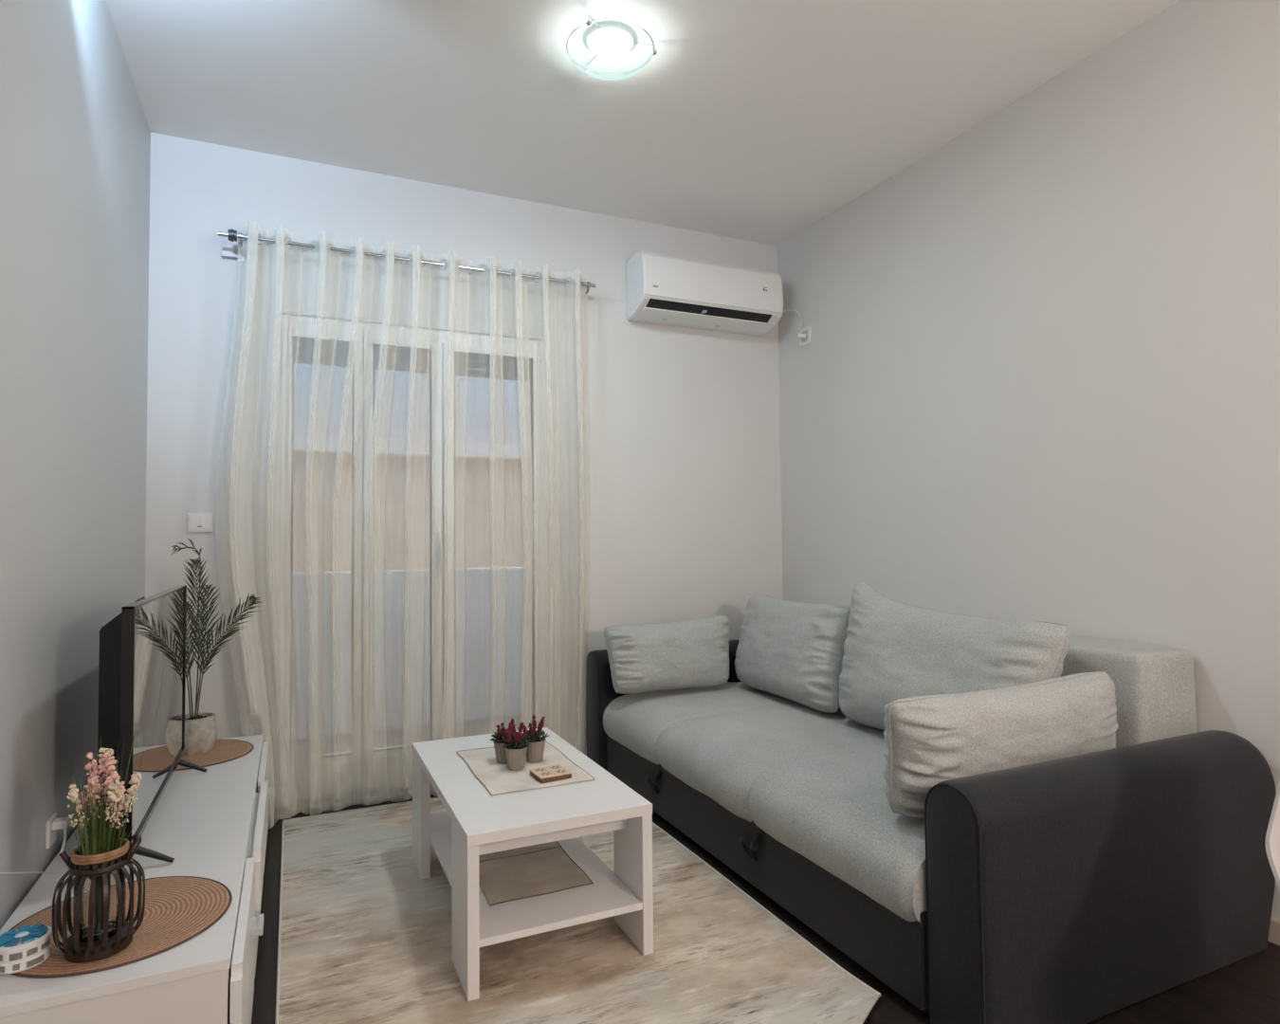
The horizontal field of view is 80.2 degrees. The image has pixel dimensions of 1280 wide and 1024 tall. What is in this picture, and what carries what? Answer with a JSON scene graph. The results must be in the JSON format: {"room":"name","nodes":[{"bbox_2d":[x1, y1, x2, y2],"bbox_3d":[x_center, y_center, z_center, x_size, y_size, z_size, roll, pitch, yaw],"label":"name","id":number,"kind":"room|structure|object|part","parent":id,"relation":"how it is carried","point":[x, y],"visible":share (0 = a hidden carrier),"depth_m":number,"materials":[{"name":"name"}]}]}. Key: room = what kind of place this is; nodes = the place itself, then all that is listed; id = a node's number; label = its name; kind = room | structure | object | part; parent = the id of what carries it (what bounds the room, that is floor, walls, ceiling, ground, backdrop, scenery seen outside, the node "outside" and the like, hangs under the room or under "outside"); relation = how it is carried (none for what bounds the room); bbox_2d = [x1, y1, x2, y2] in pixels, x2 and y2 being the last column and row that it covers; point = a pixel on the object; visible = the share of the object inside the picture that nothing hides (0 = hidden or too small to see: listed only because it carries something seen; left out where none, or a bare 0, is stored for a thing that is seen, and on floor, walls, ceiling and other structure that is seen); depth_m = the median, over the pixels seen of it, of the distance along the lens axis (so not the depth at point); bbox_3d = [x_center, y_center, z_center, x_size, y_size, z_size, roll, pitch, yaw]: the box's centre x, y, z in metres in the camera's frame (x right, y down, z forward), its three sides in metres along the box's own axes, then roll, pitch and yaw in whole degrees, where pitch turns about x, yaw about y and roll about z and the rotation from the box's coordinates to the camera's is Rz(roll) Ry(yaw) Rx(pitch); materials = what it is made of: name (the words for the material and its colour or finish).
{"room":"living room","nodes":[
{"label":"living room","id":0,"kind":"room"},
{"bbox_2d":[0,0,150,930],"bbox_3d":[-0.746,-0.232,0.223,0.160,2.690,6.130,0,-2,-25],"label":"wall","id":1,"kind":"structure","parent":0,"point":[75,133],"depth_m":1.83,"materials":[{"name":"paint"}]},
{"bbox_2d":[0,871,89,893],"bbox_3d":[-1.097,0.678,1.363,0.176,0.197,0.272,0,-2,-25],"label":"cord","id":2,"kind":"object","parent":1,"relation":"attached to","point":[86,889],"visible":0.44,"depth_m":1.45,"materials":[{"name":"plastic"}]},
{"bbox_2d":[45,813,70,853],"bbox_3d":[-1.349,0.749,1.763,0.036,0.085,0.060,0,-2,-25],"label":"plug adapter","id":3,"kind":"object","parent":1,"relation":"attached to","point":[53,823],"visible":0.91,"depth_m":1.75,"materials":[{"name":"white plastic"}]},
{"bbox_3d":[-1.362,0.738,1.757,0.008,0.062,0.060,0,-2,-25],"label":"socket plate","id":4,"kind":"part","parent":3,"relation":"part of","materials":[{"name":"white plastic"}]},
{"bbox_2d":[145,132,783,814],"bbox_3d":[-0.612,-0.115,3.615,2.910,2.690,0.250,0,-2,-25],"label":"wall","id":5,"kind":"structure","parent":0,"point":[685,474],"depth_m":3.56,"materials":[{"name":"paint"}]},
{"bbox_2d":[187,512,212,531],"bbox_3d":[-1.714,0.041,2.958,0.084,0.074,0.014,0,-2,-25],"label":"light switch","id":6,"kind":"object","parent":5,"relation":"attached to","point":[196,521],"visible":1,"depth_m":2.96,"materials":[{"name":"white plastic"}]},
{"bbox_2d":[274,801,277,818],"bbox_3d":[-0.544,1.194,3.449,2.882,0.062,0.014,0,-2,-25],"label":"baseboard","id":7,"kind":"structure","parent":5,"relation":"attached to","point":[275,811],"depth_m":3.02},
{"bbox_2d":[293,340,517,380],"bbox_3d":[-0.998,-0.714,3.474,1.120,0.157,0.012,0,-2,-25],"label":"roller shutter","id":8,"kind":"object","parent":5,"relation":"attached to","point":[405,358],"depth_m":3.43,"materials":[{"name":"white plastic"}]},
{"bbox_2d":[218,228,595,293],"bbox_3d":[-0.938,-1.052,3.297,1.563,0.089,0.124,0,-2,-25],"label":"curtain rod","id":9,"kind":"object","parent":5,"relation":"attached to","point":[232,235],"visible":0.61,"depth_m":3.16,"materials":[{"name":"metal"}]},
{"bbox_2d":[215,220,590,828],"bbox_3d":[-0.911,0.045,3.204,1.546,2.333,0.212,0,-2,-25],"label":"sheer curtain","id":10,"kind":"object","parent":9,"relation":"hanging from","point":[284,730],"visible":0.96,"depth_m":3.15,"materials":[{"name":"fabric"}]},
{"bbox_2d":[278,313,549,814],"bbox_3d":[-0.950,0.205,3.357,1.157,2.038,0.198,0,-2,-25],"label":"door frame","id":11,"kind":"structure","parent":5,"relation":"in","point":[479,345],"depth_m":3.28,"materials":[{"name":"white plastic"}]},
{"bbox_3d":[-0.871,0.173,3.316,0.022,0.180,0.056,0,-2,-25],"label":"handle","id":12,"kind":"part","parent":11,"relation":"part of","materials":[{"name":"white plastic"}]},
{"bbox_2d":[626,251,783,336],"bbox_3d":[0.335,-1.097,3.835,0.790,0.299,0.208,0,-2,-25],"label":"air conditioner","id":13,"kind":"object","parent":5,"relation":"attached to","point":[663,289],"visible":1,"depth_m":3.74,"materials":[{"name":"white plastic"}]},
{"bbox_2d":[645,298,772,323],"bbox_3d":[0.352,-0.994,3.764,0.693,0.030,0.054,0,-2,-25],"label":"outlet","id":14,"kind":"object","parent":13,"relation":"attached to","point":[689,308],"depth_m":3.76,"materials":[{"name":"black plastic"}]},
{"bbox_2d":[782,309,803,331],"bbox_3d":[0.768,-0.991,3.959,0.173,0.139,0.046,-2,-3,41],"label":"power cord","id":15,"kind":"object","parent":13,"relation":"attached to","point":[789,309],"visible":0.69,"depth_m":3.93,"materials":[{"name":"white plastic"}]},
{"bbox_2d":[105,0,1179,245],"bbox_3d":[0.635,-1.618,0.911,3.230,0.100,6.130,0,-2,-25],"label":"ceiling","id":16,"kind":"structure","parent":0,"point":[753,120],"depth_m":2.67,"materials":[{"name":"paint"}]},
{"bbox_2d":[566,14,657,80],"bbox_3d":[-0.095,-1.461,2.423,0.283,0.092,0.288,0,-2,-25],"label":"ceiling lamp","id":17,"kind":"object","parent":16,"relation":"attached to","point":[610,42],"visible":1,"depth_m":2.40,"materials":[{"name":"white glass"}]},
{"bbox_3d":[-0.095,-1.499,2.421,0.150,0.016,0.150,0,-2,-25],"label":"plate","id":18,"kind":"part","parent":17,"relation":"part of","materials":[{"name":"white glass"}]},
{"bbox_3d":[-0.095,-1.466,2.420,0.048,0.050,0.048,0,-2,-25],"label":"bulb","id":19,"kind":"part","parent":17,"relation":"part of","materials":[{"name":"white"}]},
{"bbox_2d":[251,791,1279,1023],"bbox_3d":[0.663,1.171,0.813,3.230,0.100,6.130,0,-2,-25],"label":"floor","id":20,"kind":"structure","parent":0,"point":[1246,990],"depth_m":1.86,"materials":[{"name":"laminate"}]},
{"bbox_2d":[0,734,274,1023],"bbox_3d":[-1.227,0.993,2.012,0.445,0.374,1.696,0,-2,-25],"label":"sideboard","id":21,"kind":"object","parent":20,"relation":"on","point":[213,824],"visible":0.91,"depth_m":1.50,"materials":[{"name":"white laminate"}]},
{"bbox_2d":[9,876,232,978],"bbox_3d":[-0.994,0.782,1.453,0.376,0.004,0.376,0,-2,-25],"label":"placemat","id":22,"kind":"object","parent":21,"relation":"on","point":[177,909],"visible":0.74,"depth_m":1.46,"materials":[{"name":"brown wicker"}]},
{"bbox_2d":[0,923,52,974],"bbox_3d":[-1.066,0.751,1.309,0.083,0.048,0.083,0,-2,-25],"label":"tub","id":23,"kind":"object","parent":22,"relation":"on","point":[23,948],"visible":1,"depth_m":1.29,"materials":[{"name":"white plastic"}]},
{"bbox_2d":[0,938,50,972],"bbox_3d":[-1.048,0.756,1.292,0.029,0.029,0.076,-3,-3,44],"label":"print","id":24,"kind":"object","parent":23,"relation":"attached to","point":[20,957],"depth_m":1.28},
{"bbox_2d":[51,833,145,963],"bbox_3d":[-0.963,0.681,1.354,0.136,0.190,0.136,0,-2,-25],"label":"vase","id":25,"kind":"object","parent":22,"relation":"on","point":[84,943],"visible":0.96,"depth_m":1.32,"materials":[{"name":"black wood"}]},
{"bbox_2d":[66,730,144,931],"bbox_3d":[-0.956,0.573,1.358,0.111,0.344,0.110,1,-2,-34],"label":"bunch","id":26,"kind":"object","parent":25,"relation":"in","point":[99,835],"visible":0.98,"depth_m":1.34,"materials":[{"name":"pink plant"}]},
{"bbox_3d":[-0.974,0.559,1.321,0.002,0.161,0.034,-1,-2,16],"label":"flower stem","id":27,"kind":"part","parent":26,"relation":"part of","materials":[{"name":"green plant"}]},
{"bbox_3d":[-0.959,0.539,1.366,0.002,0.205,0.010,-2,-2,31],"label":"flower stem","id":28,"kind":"part","parent":26,"relation":"part of","materials":[{"name":"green plant"}]},
{"bbox_3d":[-0.943,0.553,1.349,0.021,0.175,0.002,-1,-2,23],"label":"flower stem","id":29,"kind":"part","parent":26,"relation":"part of","materials":[{"name":"green plant"}]},
{"bbox_3d":[-0.932,0.559,1.338,0.034,0.161,0.002,-2,-2,33],"label":"flower stem","id":30,"kind":"part","parent":26,"relation":"part of","materials":[{"name":"green plant"}]},
{"bbox_3d":[-0.937,0.564,1.353,0.025,0.153,0.002,-1,-2,11],"label":"flower stem","id":31,"kind":"part","parent":26,"relation":"part of","materials":[{"name":"green plant"}]},
{"bbox_3d":[-0.939,0.578,1.369,0.026,0.126,0.002,0,-2,-25],"label":"flower stem","id":32,"kind":"part","parent":26,"relation":"part of","materials":[{"name":"green plant"}]},
{"bbox_3d":[-0.928,0.561,1.369,0.034,0.161,0.006,0,-2,-25],"label":"flower stem","id":33,"kind":"part","parent":26,"relation":"part of","materials":[{"name":"green plant"}]},
{"bbox_2d":[97,585,207,862],"bbox_3d":[-1.284,0.513,2.030,0.164,0.585,0.881,0,-2,-25],"label":"television","id":34,"kind":"object","parent":21,"relation":"on","point":[142,661],"visible":0.77,"depth_m":1.77,"materials":[{"name":"black plastic"}]},
{"bbox_2d":[175,739,253,770],"bbox_3d":[-1.530,0.827,2.591,0.376,0.004,0.376,0,-2,-25],"label":"placemat","id":35,"kind":"object","parent":21,"relation":"on","point":[224,750],"visible":0.46,"depth_m":2.58,"materials":[{"name":"brown wicker"}]},
{"bbox_2d":[134,538,262,755],"bbox_3d":[-1.538,0.457,2.646,0.412,0.739,0.141,0,-2,-25],"label":"potted palm","id":36,"kind":"object","parent":35,"relation":"on","point":[200,727],"visible":0.73,"depth_m":2.64,"materials":[{"name":"plant"}]},
{"bbox_2d":[182,712,217,755],"bbox_3d":[-1.545,0.767,2.630,0.140,0.118,0.141,0,-2,-25],"label":"pot","id":37,"kind":"object","parent":36,"relation":"on","point":[200,727],"depth_m":2.59,"materials":[{"name":"beige ceramic"}]},
{"bbox_3d":[-0.817,0.963,1.568,0.018,0.307,0.538,0,-2,-25],"label":"door","id":38,"kind":"part","parent":21,"relation":"part of","materials":[{"name":"white laminate"}]},
{"bbox_3d":[-0.829,0.894,1.643,0.026,0.022,0.060,0,-2,-25],"label":"handle","id":39,"kind":"part","parent":21,"relation":"part of","materials":[{"name":"grey plastic"}]},
{"bbox_3d":[-1.061,1.061,2.099,0.018,0.154,0.626,0,-2,-25],"label":"drawer","id":40,"kind":"part","parent":21,"relation":"part of","materials":[{"name":"white laminate"}]},
{"bbox_3d":[-1.052,0.904,2.109,0.018,0.147,0.626,0,-2,-25],"label":"drawer","id":41,"kind":"part","parent":21,"relation":"part of","materials":[{"name":"white laminate"}]},
{"bbox_3d":[-1.301,1.005,2.624,0.018,0.307,0.512,0,-2,-25],"label":"door","id":42,"kind":"part","parent":21,"relation":"part of","materials":[{"name":"white laminate"}]},
{"bbox_3d":[-1.276,0.968,2.624,0.026,0.022,0.060,0,-2,-25],"label":"handle","id":43,"kind":"part","parent":21,"relation":"part of","materials":[{"name":"grey plastic"}]},
{"bbox_2d":[274,797,880,1023],"bbox_3d":[-0.402,1.176,2.355,1.301,0.018,1.978,0,-2,-25],"label":"area rug","id":44,"kind":"object","parent":20,"relation":"on","point":[362,939],"visible":0.57,"depth_m":1.99,"materials":[{"name":"beige carpet"}]},
{"bbox_2d":[412,727,653,1001],"bbox_3d":[-0.378,0.981,2.316,0.488,0.388,0.917,0,-2,-25],"label":"coffee table","id":45,"kind":"object","parent":44,"relation":"on","point":[475,823],"visible":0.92,"depth_m":2.00,"materials":[{"name":"white laminate"}]},
{"bbox_3d":[-0.734,1.006,2.544,0.028,0.360,0.200,0,-2,-25],"label":"leg","id":46,"kind":"part","parent":45,"relation":"part of","materials":[{"name":"white laminate"}]},
{"bbox_3d":[-0.437,0.980,1.896,0.028,0.360,0.200,0,-2,-25],"label":"leg","id":47,"kind":"part","parent":45,"relation":"part of","materials":[{"name":"white laminate"}]},
{"bbox_2d":[456,740,595,796],"bbox_3d":[-0.367,0.785,2.357,0.310,0.004,0.482,0,-2,-25],"label":"table runner","id":48,"kind":"object","parent":45,"relation":"on","point":[496,777],"visible":0.73,"depth_m":2.28,"materials":[{"name":"beige fabric"}]},
{"bbox_2d":[489,718,515,764],"bbox_3d":[-0.431,0.721,2.394,0.089,0.129,0.091,-1,-2,3],"label":"heather","id":49,"kind":"object","parent":48,"relation":"on","point":[500,751],"visible":0.67,"depth_m":2.37,"materials":[{"name":"plant"}]},
{"bbox_2d":[493,737,515,764],"bbox_3d":[-0.426,0.752,2.392,0.069,0.066,0.069,-2,-2,35],"label":"pot","id":50,"kind":"object","parent":49,"relation":"on","point":[500,751],"depth_m":2.37,"materials":[{"name":"beige ceramic"}]},
{"bbox_2d":[502,722,530,770],"bbox_3d":[-0.378,0.714,2.317,0.098,0.136,0.092,1,-3,-42],"label":"heather","id":51,"kind":"object","parent":48,"relation":"on","point":[515,751],"visible":1,"depth_m":2.30,"materials":[{"name":"plant"}]},
{"bbox_2d":[504,744,527,770],"bbox_3d":[-0.379,0.749,2.319,0.069,0.066,0.069,1,-3,-42],"label":"pot","id":52,"kind":"object","parent":51,"relation":"on","point":[516,754],"depth_m":2.30,"materials":[{"name":"beige ceramic"}]},
{"bbox_2d":[521,714,548,763],"bbox_3d":[-0.334,0.716,2.400,0.088,0.139,0.097,0,-2,-28],"label":"heather","id":53,"kind":"object","parent":48,"relation":"on","point":[535,751],"visible":0.85,"depth_m":2.38,"materials":[{"name":"plant"}]},
{"bbox_2d":[526,736,545,763],"bbox_3d":[-0.333,0.752,2.399,0.069,0.066,0.069,0,-2,-9],"label":"pot","id":54,"kind":"object","parent":53,"relation":"on","point":[535,751],"depth_m":2.37,"materials":[{"name":"beige ceramic"}]},
{"bbox_2d":[529,764,571,783],"bbox_3d":[-0.263,0.770,2.237,0.098,0.017,0.092,1,-2,-29],"label":"box","id":55,"kind":"object","parent":48,"relation":"on","point":[557,772],"visible":1,"depth_m":2.22,"materials":[{"name":"beige wood"}]},
{"bbox_2d":[478,841,593,906],"bbox_3d":[-0.353,1.033,2.243,0.290,0.004,0.460,0,-2,-25],"label":"table runner","id":56,"kind":"object","parent":45,"relation":"on","point":[535,870],"visible":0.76,"depth_m":2.16,"materials":[{"name":"beige fabric"}]},
{"bbox_2d":[430,811,642,947],"bbox_3d":[-0.377,1.047,2.313,0.430,0.018,0.909,0,-2,-25],"label":"shelf","id":57,"kind":"object","parent":45,"relation":"attached to","point":[611,894],"depth_m":1.99,"materials":[{"name":"white laminate"}]},
{"bbox_3d":[-0.021,0.983,2.087,0.028,0.360,0.200,0,-2,-25],"label":"leg","id":58,"kind":"part","parent":45,"relation":"part of","materials":[{"name":"white laminate"}]},
{"bbox_2d":[586,635,1276,1023],"bbox_3d":[0.725,0.805,2.793,1.143,0.766,2.200,0,-2,-25],"label":"sofa","id":59,"kind":"object","parent":20,"relation":"on","point":[1084,888],"visible":0.73,"depth_m":1.87,"materials":[{"name":"grey fabric"}]},
{"bbox_3d":[0.302,0.929,3.717,1.143,0.577,0.160,0,-2,-25],"label":"armrest","id":60,"kind":"part","parent":59,"relation":"part of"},
{"bbox_2d":[603,615,729,694],"bbox_3d":[0.139,0.638,3.418,0.629,0.313,0.199,0,-2,-25],"label":"cushion","id":61,"kind":"object","parent":59,"relation":"on","point":[690,652],"visible":1,"depth_m":3.33,"materials":[{"name":"grey fabric"}]},
{"bbox_2d":[603,681,926,921],"bbox_3d":[0.641,0.891,2.751,0.946,0.227,1.871,0,-2,-25],"label":"seat cushion","id":62,"kind":"object","parent":59,"relation":"on","point":[807,785],"depth_m":2.38,"materials":[{"name":"grey fabric"}]},
{"bbox_2d":[734,595,850,713],"bbox_3d":[0.651,0.586,3.264,0.267,0.413,0.751,0,-2,-25],"label":"cushion","id":63,"kind":"object","parent":59,"relation":"on","point":[793,650],"visible":0.93,"depth_m":3.10,"materials":[{"name":"grey fabric"}]},
{"bbox_2d":[839,581,1070,730],"bbox_3d":[0.985,0.513,2.559,0.296,0.511,0.893,0,-2,-25],"label":"cushion","id":64,"kind":"object","parent":59,"relation":"on","point":[894,650],"visible":0.73,"depth_m":2.48,"materials":[{"name":"grey fabric"}]},
{"bbox_2d":[882,671,1118,818],"bbox_3d":[0.958,0.596,1.986,0.814,0.305,0.200,0,-2,-25],"label":"cushion","id":65,"kind":"object","parent":59,"relation":"on","point":[930,740],"visible":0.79,"depth_m":1.86,"materials":[{"name":"grey fabric"}]},
{"bbox_3d":[1.173,0.869,1.873,1.093,0.550,0.160,0,-2,-25],"label":"armrest","id":66,"kind":"part","parent":59,"relation":"part of","materials":[{"name":"grey fabric"}]},
{"bbox_3d":[1.116,0.680,2.984,0.273,0.511,1.857,0,-2,-25],"label":"backrest","id":67,"kind":"part","parent":59,"relation":"part of","materials":[{"name":"grey fabric"}]},
{"bbox_2d":[1265,778,1279,890],"bbox_3d":[1.272,0.739,1.208,0.414,0.780,0.439,-2,-2,35],"label":"shell chair","id":68,"kind":"object","parent":20,"relation":"on","point":[1272,836],"visible":1,"depth_m":1.37,"materials":[{"name":"plastic"}]},
{"bbox_2d":[777,0,1279,920],"bbox_3d":[2.045,-0.215,1.501,0.160,2.690,6.130,0,-2,-25],"label":"wall","id":69,"kind":"structure","parent":0,"point":[1037,378],"depth_m":2.56,"materials":[{"name":"paint"}]},
{"bbox_2d":[797,325,811,347],"bbox_3d":[0.832,-0.904,3.900,0.056,0.090,0.084,0,-2,-25],"label":"wall outlet","id":70,"kind":"object","parent":69,"relation":"attached to","point":[805,335],"visible":0.99,"depth_m":3.89,"materials":[{"name":"white plastic"}]},
{"bbox_2d":[1267,917,1279,946],"bbox_3d":[1.979,1.098,1.419,0.014,0.062,5.810,0,-2,-25],"label":"baseboard","id":71,"kind":"structure","parent":69,"relation":"attached to","point":[1274,926],"depth_m":2.03,"materials":[{"name":"beige wood"}]},
{"label":"outside","id":72,"kind":"structure","parent":0,"visible":0},
{"bbox_2d":[286,435,523,572],"bbox_3d":[-4.765,4.296,16.358,18.600,10.850,6.600,0,-2,-25],"label":"apartment building","id":73,"kind":"structure","parent":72,"point":[477,455],"depth_m":13.57,"materials":[{"name":"concrete"}]},
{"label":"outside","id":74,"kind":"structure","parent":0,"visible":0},
{"bbox_2d":[299,714,520,756],"bbox_3d":[-0.854,1.326,4.250,4.400,0.100,1.190,0,-2,-25],"label":"balcony slab","id":75,"kind":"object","parent":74,"point":[484,726],"visible":0.09,"depth_m":4.41,"materials":[{"name":"concrete"}]},
{"bbox_2d":[286,566,523,738],"bbox_3d":[-1.086,0.826,4.764,4.400,0.940,0.100,0,-2,-25],"label":"parapet","id":76,"kind":"object","parent":75,"relation":"on","point":[480,684],"visible":0.08,"depth_m":4.60,"materials":[{"name":"concrete"}]}
]}

